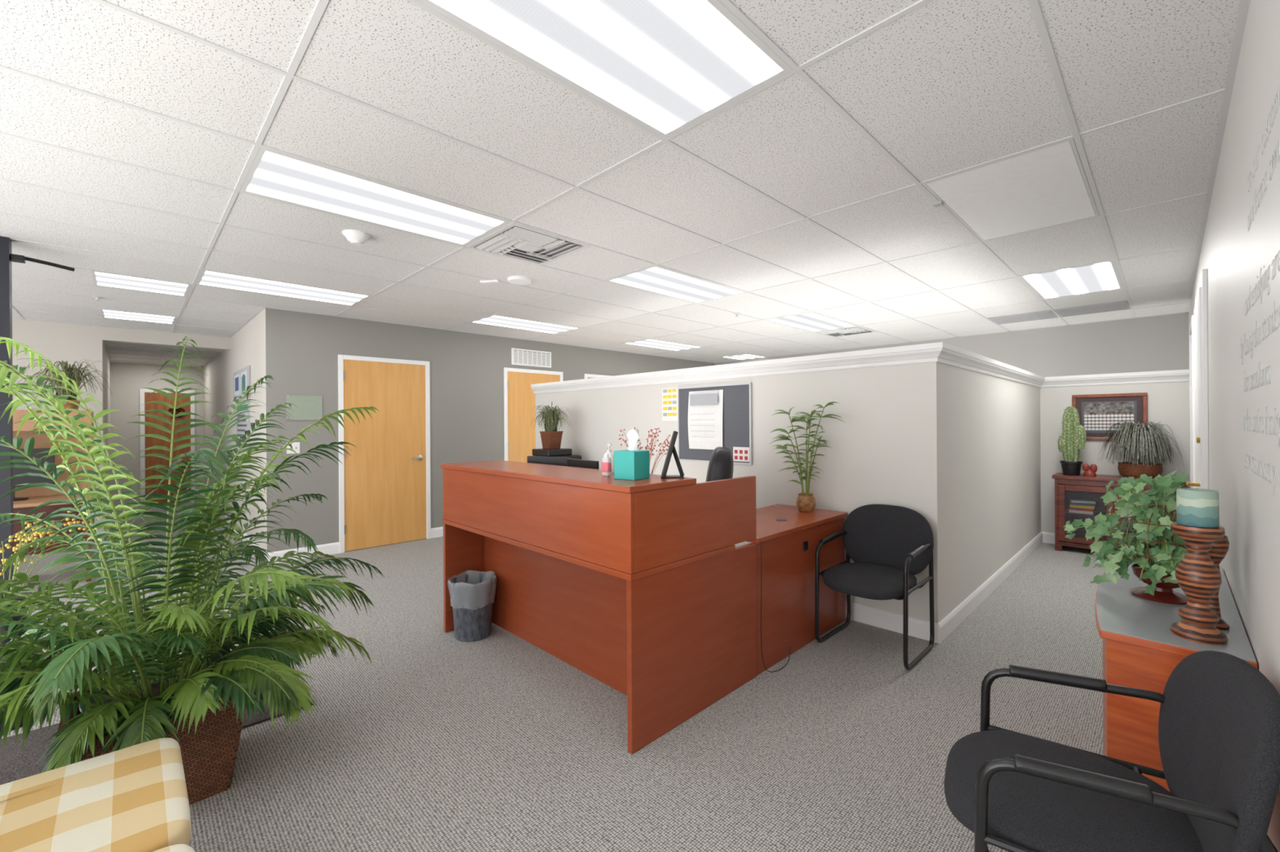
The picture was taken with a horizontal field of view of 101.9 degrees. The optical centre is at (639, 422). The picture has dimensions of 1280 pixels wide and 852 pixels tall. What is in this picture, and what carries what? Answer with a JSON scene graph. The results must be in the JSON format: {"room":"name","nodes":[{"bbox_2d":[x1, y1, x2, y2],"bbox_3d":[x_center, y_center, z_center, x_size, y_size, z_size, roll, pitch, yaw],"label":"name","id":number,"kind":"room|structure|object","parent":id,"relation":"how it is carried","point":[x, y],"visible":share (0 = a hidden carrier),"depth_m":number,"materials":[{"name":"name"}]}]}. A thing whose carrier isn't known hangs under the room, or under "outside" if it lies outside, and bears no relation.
{"room":"lobby","nodes":[
{"label":"lobby","id":0,"kind":"room"},
{"bbox_2d":[12,318,103,542],"bbox_3d":[-7.503,0.160,5.186,2.980,2.600,0.120,0,0,-45],"label":"wall","id":1,"kind":"structure","parent":0,"point":[55,341],"depth_m":5.97,"materials":[{"name":"paint"}]},
{"bbox_2d":[102,326,231,350],"bbox_3d":[-6.017,-1.070,6.654,1.210,0.160,0.124,0,0,-45],"label":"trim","id":2,"kind":"structure","parent":1,"relation":"attached to","point":[108,334],"depth_m":6.55,"materials":[{"name":"paint"}]},
{"bbox_2d":[53,400,79,409],"bbox_3d":[-5.478,-0.164,4.965,0.180,0.100,0.180,0,0,-45],"label":"pot","id":3,"kind":"object","parent":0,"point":[68,405],"depth_m":4.94,"materials":[{"name":"ceramic"}]},
{"bbox_2d":[102,341,111,540],"bbox_3d":[-7.775,0.212,7.514,0.100,2.500,3.580,0,0,-45],"label":"wall","id":4,"kind":"structure","parent":0,"point":[106,395],"depth_m":7.31,"materials":[{"name":"paint"}]},
{"bbox_2d":[110,362,204,506],"bbox_3d":[-8.592,0.217,9.292,1.430,2.500,0.100,0,0,-45],"label":"wall","id":5,"kind":"structure","parent":0,"point":[126,380],"depth_m":9.02,"materials":[{"name":"paint"}]},
{"bbox_2d":[139,388,195,506],"bbox_3d":[-8.470,0.436,9.326,0.730,2.060,0.020,0,0,-45],"label":"trim","id":6,"kind":"structure","parent":5,"relation":"attached to","point":[142,391],"depth_m":9.10,"materials":[{"name":"white paint"}]},
{"bbox_2d":[144,392,191,506],"bbox_3d":[-8.472,0.461,9.329,0.610,1.990,0.012,0,0,-45],"label":"door","id":7,"kind":"structure","parent":5,"relation":"in","point":[149,442],"depth_m":9.27,"materials":[{"name":"wood"}]},
{"bbox_2d":[104,341,223,367],"bbox_3d":[-7.346,-1.141,7.932,1.310,0.200,3.799,0,0,-45],"label":"ceiling","id":8,"kind":"structure","parent":0,"point":[148,360],"depth_m":7.89,"materials":[{"name":"tile"}]},
{"bbox_2d":[106,343,217,365],"bbox_3d":[-7.274,-1.040,7.931,1.210,0.007,3.700,0,0,-45],"label":"trim","id":9,"kind":"structure","parent":8,"relation":"attached to","point":[167,347],"depth_m":7.94,"materials":[{"name":"metal"}]},
{"bbox_2d":[203,308,266,551],"bbox_3d":[-5.912,0.149,7.503,0.120,2.600,6.210,0,0,-45],"label":"wall","id":10,"kind":"structure","parent":0,"point":[248,344],"depth_m":6.39,"materials":[{"name":"paint"}]},
{"bbox_2d":[233,365,250,399],"bbox_3d":[-4.849,-0.468,6.315,0.024,0.360,1.200,0,0,-45],"label":"photo panel","id":11,"kind":"object","parent":10,"relation":"attached to","point":[242,378],"visible":0.84,"depth_m":6.22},
{"bbox_2d":[234,370,247,395],"bbox_3d":[-4.856,-0.473,6.308,0.003,0.250,1.000,0,0,-45],"label":"print","id":12,"kind":"object","parent":11,"relation":"attached to","point":[240,377],"depth_m":6.31},
{"bbox_2d":[235,402,249,453],"bbox_3d":[-4.826,0.057,6.307,0.008,0.600,1.000,0,0,-45],"label":"poster","id":13,"kind":"object","parent":10,"relation":"attached to","point":[242,426],"visible":0.56,"depth_m":6.27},
{"bbox_2d":[280,309,714,551],"bbox_3d":[-1.093,0.117,7.974,7.410,2.600,0.120,0,0,-45],"label":"wall","id":14,"kind":"structure","parent":0,"point":[466,370],"depth_m":6.42,"materials":[{"name":"paint"}]},
{"bbox_2d":[265,307,281,552],"bbox_3d":[-3.732,0.135,5.290,0.122,2.600,0.002,0,0,-45],"label":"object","id":15,"kind":"structure","parent":14,"relation":"attached to","point":[273,393],"depth_m":5.29,"materials":[{"name":"paint"}]},
{"bbox_2d":[266,542,339,564],"bbox_3d":[-3.531,1.373,5.471,0.650,0.120,0.016,0,0,-45],"label":"baseboard","id":16,"kind":"structure","parent":14,"relation":"attached to","point":[334,548],"depth_m":5.51,"materials":[{"name":"white paint"}]},
{"bbox_2d":[285,395,322,420],"bbox_3d":[-3.537,-0.157,5.473,0.330,0.260,0.018,0,0,-45],"label":"plaque","id":17,"kind":"object","parent":14,"relation":"attached to","point":[308,407],"visible":0.99,"depth_m":5.47,"materials":[{"name":"metal"}]},
{"bbox_2d":[342,359,426,551],"bbox_3d":[-2.933,0.360,6.033,0.909,2.122,0.082,0,0,-45],"label":"door","id":18,"kind":"structure","parent":14,"relation":"in","point":[385,470],"depth_m":6.03,"materials":[{"name":"brown wood"}]},
{"bbox_2d":[337,354,431,553],"bbox_3d":[-2.946,0.340,6.049,1.005,2.180,0.022,0,0,-45],"label":"trim","id":19,"kind":"structure","parent":14,"relation":"attached to","point":[340,357],"depth_m":5.84,"materials":[{"name":"white paint"}]},
{"bbox_2d":[511,347,551,368],"bbox_3d":[-1.549,-0.925,7.440,0.660,0.230,0.012,0,0,-45],"label":"air vent","id":20,"kind":"object","parent":14,"relation":"in","point":[520,357],"visible":1,"depth_m":7.42,"materials":[{"name":"metal"}]},
{"bbox_2d":[506,371,559,462],"bbox_3d":[-1.495,0.351,7.449,0.892,2.122,0.082,0,0,-45],"label":"door","id":21,"kind":"structure","parent":14,"relation":"in","point":[521,397],"depth_m":7.32,"materials":[{"name":"brown wood"}]},
{"bbox_2d":[503,367,563,461],"bbox_3d":[-1.508,0.330,7.465,0.988,2.180,0.022,0,0,-45],"label":"trim","id":22,"kind":"structure","parent":14,"relation":"attached to","point":[506,370],"depth_m":7.13,"materials":[{"name":"white paint"}]},
{"bbox_2d":[539,431,563,448],"bbox_3d":[-0.979,0.191,5.742,0.200,0.190,0.200,0,0,-45],"label":"pot","id":23,"kind":"object","parent":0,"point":[549,439],"depth_m":5.68,"materials":[{"name":"ceramic"}]},
{"bbox_2d":[1,502,1105,851],"bbox_3d":[-2.448,1.476,6.288,11.720,0.100,12.990,0,0,-45],"label":"floor","id":24,"kind":"structure","parent":0,"point":[438,743],"depth_m":2.33,"materials":[{"name":"carpet"}]},
{"bbox_2d":[0,235,13,595],"bbox_3d":[-4.585,0.140,2.712,1.670,2.600,0.100,0,0,-45],"label":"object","id":25,"kind":"structure","parent":24,"relation":"on","point":[6,273],"depth_m":3.25,"materials":[{"name":"metal"}]},
{"bbox_2d":[9,253,75,271],"bbox_3d":[-3.915,-1.050,3.409,0.068,0.042,0.284,0,0,34],"label":"door closer","id":26,"kind":"object","parent":25,"relation":"attached to","point":[14,258],"depth_m":3.37,"materials":[{"name":"black metal"}]},
{"bbox_2d":[0,511,87,732],"bbox_3d":[-2.988,0.935,2.492,0.522,0.990,0.506,0,0,17],"label":"flower vase","id":27,"kind":"object","parent":24,"relation":"on","point":[41,534],"visible":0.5,"depth_m":2.44,"materials":[{"name":"plant"}]},
{"bbox_2d":[13,409,94,582],"bbox_3d":[-5.813,0.669,4.377,1.650,1.560,0.700,0,0,-45],"label":"shelving unit","id":28,"kind":"object","parent":24,"relation":"on","point":[38,495],"visible":0.2,"depth_m":4.93,"materials":[{"name":"beige laminate"}]},
{"bbox_2d":[13,448,54,501],"bbox_3d":[-5.618,0.467,4.641,0.520,0.460,0.160,0,0,-45],"label":"computer monitor","id":29,"kind":"object","parent":28,"relation":"on","point":[28,479],"visible":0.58,"depth_m":4.70,"materials":[{"name":"black plastic"}]},
{"bbox_2d":[18,359,112,409],"bbox_3d":[-5.473,-0.365,4.958,0.638,0.502,0.661,0,0,-45],"label":"yucca","id":30,"kind":"object","parent":28,"relation":"on","point":[70,371],"visible":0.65,"depth_m":4.93,"materials":[{"name":"plant"}]},
{"bbox_2d":[53,655,246,804],"bbox_3d":[-1.864,1.237,2.016,0.516,0.370,0.516,0,0,-45],"label":"planter","id":31,"kind":"object","parent":24,"relation":"on","point":[209,754],"depth_m":1.95,"materials":[{"name":"brown wicker"}]},
{"bbox_2d":[0,662,314,785],"bbox_3d":[-2.426,1.421,2.303,1.560,0.010,0.660,0,0,-45],"label":"door mat","id":32,"kind":"object","parent":24,"relation":"on","point":[15,764],"visible":0.18,"depth_m":2.25,"materials":[{"name":"carpet"}]},
{"bbox_2d":[0,336,384,804],"bbox_3d":[-1.931,0.484,2.034,1.603,1.878,1.718,0,0,-20],"label":"potted palm","id":33,"kind":"object","parent":24,"relation":"on","point":[197,702],"visible":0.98,"depth_m":1.92,"materials":[{"name":"green plant"}]},
{"bbox_2d":[449,573,495,642],"bbox_3d":[-1.112,1.220,3.465,0.309,0.395,0.311,0,0,-45],"label":"trash can","id":34,"kind":"object","parent":24,"relation":"on","point":[472,594],"visible":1,"depth_m":3.36,"materials":[{"name":"plastic"}]},
{"bbox_2d":[532,448,582,459],"bbox_3d":[-0.918,0.851,5.714,0.500,1.130,0.560,0,0,-45],"label":"printer","id":35,"kind":"object","parent":24,"relation":"on","point":[562,452],"visible":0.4,"depth_m":5.58,"materials":[{"name":"black plastic"}]},
{"bbox_2d":[529,402,571,448],"bbox_3d":[-0.977,0.027,5.739,0.464,0.518,0.463,0,0,-45],"label":"potted grass","id":36,"kind":"object","parent":35,"relation":"on","point":[551,438],"depth_m":5.68,"materials":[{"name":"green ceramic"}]},
{"bbox_2d":[532,448,572,456],"bbox_3d":[-0.961,0.321,5.675,0.310,0.069,0.320,0,0,-45],"label":"paper tray","id":37,"kind":"object","parent":35,"relation":"on","point":[562,451],"depth_m":5.57,"materials":[{"name":"black plastic"}]},
{"bbox_2d":[440,460,848,754],"bbox_3d":[0.063,0.840,3.601,2.125,1.140,1.868,0,0,-45],"label":"reception desk","id":38,"kind":"object","parent":24,"relation":"on","point":[644,588],"visible":0.99,"depth_m":2.73,"materials":[{"name":"brown wood"}]},
{"bbox_2d":[527,456,570,466],"bbox_3d":[-0.633,0.445,3.668,0.400,0.410,0.160,0,0,33],"label":"computer monitor","id":39,"kind":"object","parent":38,"relation":"on","point":[560,461],"visible":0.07,"depth_m":3.63,"materials":[{"name":"black plastic"}]},
{"bbox_2d":[567,458,599,469],"bbox_3d":[-0.353,0.443,3.355,0.160,0.410,0.360,0,0,-39],"label":"computer monitor","id":40,"kind":"object","parent":38,"relation":"on","point":[576,463],"visible":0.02,"depth_m":3.32,"materials":[{"name":"black plastic"}]},
{"bbox_2d":[601,453,611,476],"bbox_3d":[-0.170,0.213,2.624,0.034,0.115,0.054,0,0,-45],"label":"sanitizer bottle","id":41,"kind":"object","parent":38,"relation":"on","point":[606,460],"visible":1,"depth_m":2.61,"materials":[{"name":"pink plastic"}]},
{"bbox_2d":[613,428,649,480],"bbox_3d":[-0.039,0.149,2.507,0.124,0.241,0.124,0,0,37],"label":"tissue box","id":42,"kind":"object","parent":38,"relation":"on","point":[633,464],"visible":1,"depth_m":2.47,"materials":[{"name":"cardboard"}]},
{"bbox_2d":[607,427,671,474],"bbox_3d":[0.024,0.337,2.975,0.271,0.616,0.415,0,0,-41],"label":"sprigs","id":43,"kind":"object","parent":38,"relation":"on","point":[651,430],"visible":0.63,"depth_m":2.94,"materials":[{"name":"plant"}]},
{"bbox_2d":[660,431,684,478],"bbox_3d":[0.159,0.154,2.550,0.116,0.228,0.140,0,0,2],"label":"picture frame","id":44,"kind":"object","parent":38,"relation":"on","point":[672,450],"visible":1,"depth_m":2.49,"materials":[{"name":"black plastic"}]},
{"bbox_2d":[760,540,790,672],"bbox_3d":[0.800,1.028,2.981,0.047,0.746,0.332,0,0,44],"label":"power cable","id":45,"kind":"object","parent":38,"relation":"hanging from","point":[761,540],"visible":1,"depth_m":2.88,"materials":[{"name":"black plastic"}]},
{"bbox_2d":[769,401,847,512],"bbox_3d":[1.191,0.247,3.741,0.576,0.781,0.384,0,0,24],"label":"bamboo","id":46,"kind":"object","parent":38,"relation":"on","point":[805,502],"visible":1,"depth_m":3.72,"materials":[{"name":"plant"}]},
{"bbox_2d":[795,493,815,512],"bbox_3d":[1.193,0.575,3.738,0.136,0.125,0.136,0,0,-45],"label":"pot","id":47,"kind":"object","parent":46,"relation":"attached to","point":[805,502],"depth_m":3.69,"materials":[{"name":"ceramic"}]},
{"bbox_2d":[705,446,733,482],"bbox_3d":[0.379,0.792,3.825,0.616,1.227,0.614,0,0,8],"label":"office chair","id":48,"kind":"object","parent":24,"relation":"on","point":[721,464],"visible":0.12,"depth_m":3.62,"materials":[{"name":"black plastic"}]},
{"bbox_2d":[814,504,934,670],"bbox_3d":[1.459,0.974,3.243,0.618,0.851,0.579,0,0,-45],"label":"chair","id":49,"kind":"object","parent":24,"relation":"on","point":[888,545],"visible":1,"depth_m":3.27,"materials":[{"name":"black fabric"}]},
{"bbox_2d":[943,650,1279,851],"bbox_3d":[1.122,0.976,1.309,0.617,0.851,0.579,0,0,34],"label":"chair","id":50,"kind":"object","parent":24,"relation":"on","point":[1219,722],"visible":1,"depth_m":1.20,"materials":[{"name":"black fabric"}]},
{"bbox_2d":[1052,472,1186,551],"bbox_3d":[4.928,0.970,5.381,0.396,0.815,0.995,0,0,-45],"label":"bookcase","id":51,"kind":"object","parent":24,"relation":"on","point":[1067,487],"visible":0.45,"depth_m":5.55,"materials":[{"name":"brown wood"}]},
{"bbox_2d":[1057,406,1086,475],"bbox_3d":[4.678,0.194,5.618,0.191,0.740,0.220,0,0,-17],"label":"potted cactus","id":52,"kind":"object","parent":51,"relation":"on","point":[1073,439],"visible":1,"depth_m":5.58,"materials":[{"name":"green plant"}]},
{"bbox_2d":[1059,460,1082,475],"bbox_3d":[4.676,0.491,5.631,0.191,0.145,0.192,0,0,-45],"label":"pot","id":53,"kind":"object","parent":52,"relation":"attached to","point":[1068,467],"depth_m":5.57,"materials":[{"name":"black plastic"}]},
{"bbox_2d":[1082,463,1097,476],"bbox_3d":[4.717,0.499,5.447,0.110,0.129,0.110,0,0,-9],"label":"figurine","id":54,"kind":"object","parent":51,"relation":"on","point":[1093,468],"visible":1,"depth_m":5.42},
{"bbox_2d":[1097,420,1186,479],"bbox_3d":[5.006,0.268,5.201,0.496,0.587,0.651,0,0,-45],"label":"potted plant","id":55,"kind":"object","parent":51,"relation":"on","point":[1140,442],"visible":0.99,"depth_m":5.15,"materials":[{"name":"green plant"}]},
{"bbox_2d":[1117,462,1162,479],"bbox_3d":[5.058,0.486,5.257,0.328,0.150,0.330,0,0,-45],"label":"pot","id":56,"kind":"object","parent":55,"relation":"on","point":[1127,469],"depth_m":5.16,"materials":[{"name":"brown ceramic"}]},
{"bbox_2d":[1095,562,1257,791],"bbox_3d":[1.999,1.022,1.982,1.280,0.750,0.366,0,0,-45],"label":"base cabinet","id":57,"kind":"object","parent":24,"relation":"on","point":[1140,651],"visible":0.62,"depth_m":1.61,"materials":[{"name":"brown wood"}]},
{"bbox_2d":[1063,469,1189,604],"bbox_3d":[1.935,0.409,2.030,0.504,0.476,0.424,0,0,-45],"label":"ivy","id":58,"kind":"object","parent":57,"relation":"on","point":[1155,566],"visible":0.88,"depth_m":1.92,"materials":[{"name":"green plant"}]},
{"bbox_2d":[1130,564,1187,604],"bbox_3d":[1.928,0.594,1.922,0.166,0.105,0.166,0,0,-45],"label":"pot","id":59,"kind":"object","parent":58,"relation":"attached to","point":[1164,593],"depth_m":1.88,"materials":[{"name":"ceramic"}]},
{"bbox_2d":[1169,522,1227,645],"bbox_3d":[1.686,0.479,1.569,0.120,0.338,0.120,0,0,-45],"label":"candle holder","id":60,"kind":"object","parent":57,"relation":"on","point":[1197,575],"visible":0.98,"depth_m":1.54,"materials":[{"name":"brown wood"}]},
{"bbox_2d":[1176,488,1219,528],"bbox_3d":[1.684,0.254,1.569,0.088,0.112,0.088,0,0,-45],"label":"pillar candle","id":61,"kind":"object","parent":60,"relation":"on","point":[1195,507],"visible":1,"depth_m":1.54,"materials":[{"name":"wax"}]},
{"bbox_2d":[1208,534,1230,631],"bbox_3d":[1.818,0.500,1.649,0.072,0.295,0.072,0,0,-45],"label":"candle holder","id":62,"kind":"object","parent":57,"relation":"on","point":[1220,548],"visible":0.3,"depth_m":1.62,"materials":[{"name":"brown wood"}]},
{"bbox_3d":[-1.397,0.994,0.941,0.800,0.850,1.110,0,0,-45],"label":"seat","id":63,"kind":"object","parent":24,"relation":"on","visible":0},
{"bbox_2d":[0,737,191,851],"bbox_3d":[-1.542,1.031,1.209,0.730,0.143,0.574,0,0,-45],"label":"seat cushion","id":64,"kind":"object","parent":63,"relation":"on","point":[134,798],"visible":0.99,"depth_m":1.31,"materials":[{"name":"fabric"}]},
{"bbox_2d":[152,844,195,851],"bbox_3d":[-1.135,1.028,0.796,0.730,0.143,0.574,0,0,-45],"label":"seat cushion","id":65,"kind":"object","parent":63,"relation":"on","point":[180,847],"visible":1,"depth_m":1.19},
{"bbox_2d":[0,0,1239,362],"bbox_3d":[-1.133,-1.232,4.934,11.720,0.100,9.190,0,0,-45],"label":"ceiling","id":66,"kind":"structure","parent":0,"point":[944,86],"depth_m":2.34,"materials":[{"name":"tile"}]},
{"bbox_2d":[100,309,177,324],"bbox_3d":[-5.458,-1.152,5.667,0.587,0.004,0.587,0,0,-45],"label":"recessed light","id":67,"kind":"object","parent":66,"relation":"in","point":[105,313],"visible":1,"depth_m":5.66,"materials":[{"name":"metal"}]},
{"bbox_2d":[90,270,191,297],"bbox_3d":[-4.179,-1.160,4.367,0.587,0.004,0.587,0,0,-45],"label":"recessed light","id":68,"kind":"object","parent":66,"relation":"in","point":[100,278],"visible":1,"depth_m":4.35,"materials":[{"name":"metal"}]},
{"bbox_2d":[195,269,371,306],"bbox_3d":[-3.102,-1.167,4.574,1.196,0.004,0.587,0,0,-45],"label":"recessed light","id":69,"kind":"object","parent":66,"relation":"in","point":[206,277],"visible":1,"depth_m":4.51,"materials":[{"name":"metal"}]},
{"bbox_2d":[342,229,370,245],"bbox_3d":[-1.771,-1.147,3.245,0.155,0.063,0.156,0,0,-45],"label":"ceiling sensor","id":70,"kind":"object","parent":66,"relation":"attached to","point":[358,237],"visible":1,"depth_m":3.21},
{"bbox_2d":[240,146,510,246],"bbox_3d":[-1.396,-1.179,2.841,1.196,0.004,0.587,0,0,-45],"label":"recessed light","id":71,"kind":"object","parent":66,"relation":"in","point":[272,175],"visible":1,"depth_m":2.74,"materials":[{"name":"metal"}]},
{"bbox_2d":[506,275,532,284],"bbox_3d":[-0.992,-1.168,4.279,0.200,0.031,0.200,0,0,-45],"label":"smoke detector","id":72,"kind":"object","parent":66,"relation":"attached to","point":[517,280],"visible":1,"depth_m":4.23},
{"bbox_2d":[470,315,579,333],"bbox_3d":[-1.367,-1.179,6.281,1.196,0.004,0.587,0,0,-45],"label":"recessed light","id":73,"kind":"object","parent":66,"relation":"in","point":[493,320],"visible":1,"depth_m":6.23,"materials":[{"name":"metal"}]},
{"bbox_2d":[466,222,591,265],"bbox_3d":[-0.746,-1.177,3.481,0.590,0.016,0.590,0,0,-45],"label":"ceiling vent","id":74,"kind":"object","parent":66,"relation":"in","point":[515,241],"visible":1,"depth_m":3.44,"materials":[{"name":"metal"}]},
{"bbox_2d":[417,0,792,138],"bbox_3d":[-0.116,-1.187,1.541,1.196,0.004,0.587,0,0,-45],"label":"recessed light","id":75,"kind":"object","parent":66,"relation":"in","point":[665,66],"visible":1,"depth_m":1.65,"materials":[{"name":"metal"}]},
{"bbox_2d":[0,0,1250,363],"bbox_3d":[-1.217,-1.181,4.935,11.600,0.006,9.070,0,0,-45],"label":"ceiling grid","id":76,"kind":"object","parent":66,"relation":"attached to","point":[1034,6],"depth_m":2.50,"materials":[{"name":"metal"}]},
{"bbox_2d":[624,338,702,351],"bbox_3d":[0.367,-1.190,7.989,1.196,0.004,0.587,0,0,-45],"label":"recessed light","id":77,"kind":"object","parent":66,"relation":"in","point":[650,343],"visible":1,"depth_m":7.94,"materials":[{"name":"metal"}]},
{"bbox_2d":[605,265,745,303],"bbox_3d":[0.339,-1.190,4.548,1.196,0.004,0.587,0,0,-45],"label":"recessed light","id":78,"kind":"object","parent":66,"relation":"in","point":[655,279],"visible":1,"depth_m":4.49,"materials":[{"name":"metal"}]},
{"bbox_2d":[721,354,767,359],"bbox_3d":[1.901,-1.201,9.498,0.632,0.004,0.587,0,0,-45],"label":"recessed light","id":79,"kind":"object","parent":66,"relation":"in","point":[743,357],"visible":1,"depth_m":9.50,"materials":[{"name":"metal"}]},
{"bbox_2d":[765,311,856,332],"bbox_3d":[2.073,-1.202,6.255,1.196,0.004,0.587,0,0,-45],"label":"recessed light","id":80,"kind":"object","parent":66,"relation":"in","point":[810,322],"visible":1,"depth_m":6.20,"materials":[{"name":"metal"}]},
{"bbox_2d":[814,326,876,337],"bbox_3d":[2.724,-1.200,6.896,0.590,0.016,0.590,0,0,-45],"label":"ceiling vent","id":81,"kind":"object","parent":66,"relation":"in","point":[855,330],"visible":1,"depth_m":6.85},
{"bbox_2d":[922,137,1099,241],"bbox_3d":[2.045,-1.202,2.815,1.194,0.004,0.584,0,0,-45],"label":"ceiling panel","id":82,"kind":"object","parent":66,"relation":"attached to","point":[1044,187],"visible":1,"depth_m":2.72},
{"bbox_2d":[986,310,1057,324],"bbox_3d":[4.435,-1.214,6.021,0.580,0.010,0.580,0,0,-45],"label":"ceiling vent","id":83,"kind":"object","parent":66,"relation":"in","point":[1046,314],"visible":1,"depth_m":5.99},
{"bbox_2d":[1017,259,1123,299],"bbox_3d":[3.744,-1.213,4.487,1.196,0.004,0.587,0,0,-45],"label":"recessed light","id":84,"kind":"object","parent":66,"relation":"in","point":[1104,277],"visible":1,"depth_m":4.43,"materials":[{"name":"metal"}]},
{"bbox_2d":[1053,300,1130,317],"bbox_3d":[4.861,-1.217,5.588,0.580,0.010,0.580,0,0,-45],"label":"ceiling vent","id":85,"kind":"object","parent":66,"relation":"in","point":[1123,304],"visible":1,"depth_m":5.54,"materials":[{"name":"metal"}]},
{"bbox_2d":[535,361,1190,623],"bbox_3d":[2.118,0.461,5.891,3.960,1.870,5.770,0,0,-45],"label":"wall partition","id":86,"kind":"structure","parent":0,"point":[976,455],"depth_m":4.06,"materials":[{"name":"paint"}]},
{"bbox_2d":[662,387,677,421],"bbox_3d":[0.283,-0.172,4.925,0.006,0.310,0.200,0,0,-45],"label":"wall calendar","id":87,"kind":"object","parent":86,"relation":"attached to","point":[669,396],"visible":1,"depth_m":4.92,"materials":[{"name":"white paper"}]},
{"bbox_2d":[677,382,752,465],"bbox_3d":[0.637,0.011,4.556,0.020,0.680,0.800,0,0,-45],"label":"bulletin board","id":88,"kind":"object","parent":86,"relation":"attached to","point":[737,423],"visible":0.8,"depth_m":4.43,"materials":[{"name":"grey fabric"}]},
{"bbox_2d":[688,389,723,449],"bbox_3d":[0.572,-0.024,4.591,0.030,0.520,0.380,0,0,-45],"label":"paper","id":89,"kind":"object","parent":88,"relation":"attached to","point":[704,407],"visible":0.99,"depth_m":4.58,"materials":[{"name":"paper"}]},
{"bbox_2d":[689,393,717,437],"bbox_3d":[0.560,-0.064,4.586,0.005,0.380,0.310,0,0,-45],"label":"print","id":90,"kind":"object","parent":89,"relation":"attached to","point":[703,406],"depth_m":4.60},
{"bbox_2d":[733,446,749,462],"bbox_3d":[0.845,0.264,4.338,0.006,0.120,0.160,0,0,-45],"label":"card","id":91,"kind":"object","parent":88,"relation":"attached to","point":[740,454],"visible":0.98,"depth_m":4.33,"materials":[{"name":"white paper"}]},
{"bbox_2d":[530,342,1189,393],"bbox_3d":[2.105,-0.447,5.899,4.060,0.115,5.790,0,0,-45],"label":"trim","id":92,"kind":"structure","parent":86,"relation":"attached to","point":[940,352],"depth_m":4.38,"materials":[{"name":"white paint"}]},
{"bbox_2d":[844,532,1186,644],"bbox_3d":[1.972,1.337,4.760,6.898,0.120,2.962,0,0,5],"label":"baseboard","id":93,"kind":"structure","parent":86,"relation":"attached to","point":[919,628],"depth_m":3.62,"materials":[{"name":"white paint"}]},
{"bbox_2d":[1071,392,1147,440],"bbox_3d":[5.023,-0.058,5.570,0.025,0.500,0.600,0,0,-45],"label":"photo","id":94,"kind":"object","parent":86,"relation":"attached to","point":[1096,412],"visible":0.76,"depth_m":5.58,"materials":[{"name":"brown wood"}]},
{"bbox_2d":[714,312,1189,377],"bbox_3d":[3.848,0.085,8.151,0.120,2.600,6.560,0,0,-45],"label":"wall","id":95,"kind":"structure","parent":0,"point":[1161,342],"depth_m":6.38,"materials":[{"name":"paint"}]},
{"bbox_2d":[1188,0,1279,851],"bbox_3d":[2.058,0.096,1.702,11.720,2.600,0.120,0,0,-45],"label":"wall","id":96,"kind":"structure","parent":0,"point":[1233,256],"depth_m":1.54,"materials":[{"name":"paint"}]},
{"bbox_2d":[1188,315,1195,488],"bbox_3d":[5.060,0.227,4.755,0.880,2.300,0.020,0,0,-45],"label":"trim","id":97,"kind":"structure","parent":96,"relation":"attached to","point":[1191,330],"depth_m":4.71,"materials":[{"name":"white paint"}]},
{"bbox_2d":[1185,287,1203,488],"bbox_3d":[3.737,0.275,3.504,0.960,2.200,0.094,0,0,-45],"label":"door","id":98,"kind":"structure","parent":96,"relation":"in","point":[1197,484],"depth_m":3.31,"materials":[{"name":"white paint"}]},
{"bbox_2d":[1195,268,1208,489],"bbox_3d":[3.762,0.235,3.478,1.140,2.300,0.022,0,0,-45],"label":"trim","id":99,"kind":"structure","parent":96,"relation":"attached to","point":[1203,279],"depth_m":3.08,"materials":[{"name":"white paint"}]},
{"bbox_2d":[1244,361,1271,392],"bbox_3d":[1.683,-0.127,1.421,0.588,0.068,0.001,0,0,-45],"label":"wall lettering","id":100,"kind":"object","parent":96,"relation":"attached to","point":[1267,368],"depth_m":1.37,"materials":[{"name":"grey plastic"}]},
{"bbox_2d":[1240,301,1279,364],"bbox_3d":[1.646,-0.230,1.385,0.904,0.091,0.001,0,0,-45],"label":"wall lettering","id":101,"kind":"object","parent":96,"relation":"attached to","point":[1248,341],"depth_m":1.31,"materials":[{"name":"grey plastic"}]},
{"bbox_2d":[1242,405,1279,446],"bbox_3d":[1.647,0.005,1.384,0.812,0.092,0.001,0,0,-45],"label":"wall lettering","id":102,"kind":"object","parent":96,"relation":"attached to","point":[1275,431],"depth_m":1.31,"materials":[{"name":"grey plastic"}]},
{"bbox_2d":[1244,450,1277,495],"bbox_3d":[1.652,0.120,1.388,0.681,0.091,0.001,0,0,-45],"label":"wall lettering","id":103,"kind":"object","parent":96,"relation":"attached to","point":[1248,458],"depth_m":1.31,"materials":[{"name":"grey plastic"}]},
{"bbox_2d":[1244,249,1279,315],"bbox_3d":[1.611,-0.350,1.351,0.713,0.092,0.001,0,0,-45],"label":"wall lettering","id":104,"kind":"object","parent":96,"relation":"attached to","point":[1273,263],"depth_m":1.31,"materials":[{"name":"grey plastic"}]},
{"bbox_2d":[1247,88,1279,191],"bbox_3d":[1.523,-0.696,1.267,0.739,0.049,0.001,0,0,-45],"label":"wall lettering","id":105,"kind":"object","parent":96,"relation":"attached to","point":[1276,95],"depth_m":1.24,"materials":[{"name":"grey plastic"}]},
{"bbox_2d":[1247,137,1279,231],"bbox_3d":[1.524,-0.596,1.267,0.761,0.067,0.001,0,0,-45],"label":"wall lettering","id":106,"kind":"object","parent":96,"relation":"attached to","point":[1273,158],"depth_m":1.28,"materials":[{"name":"grey plastic"}]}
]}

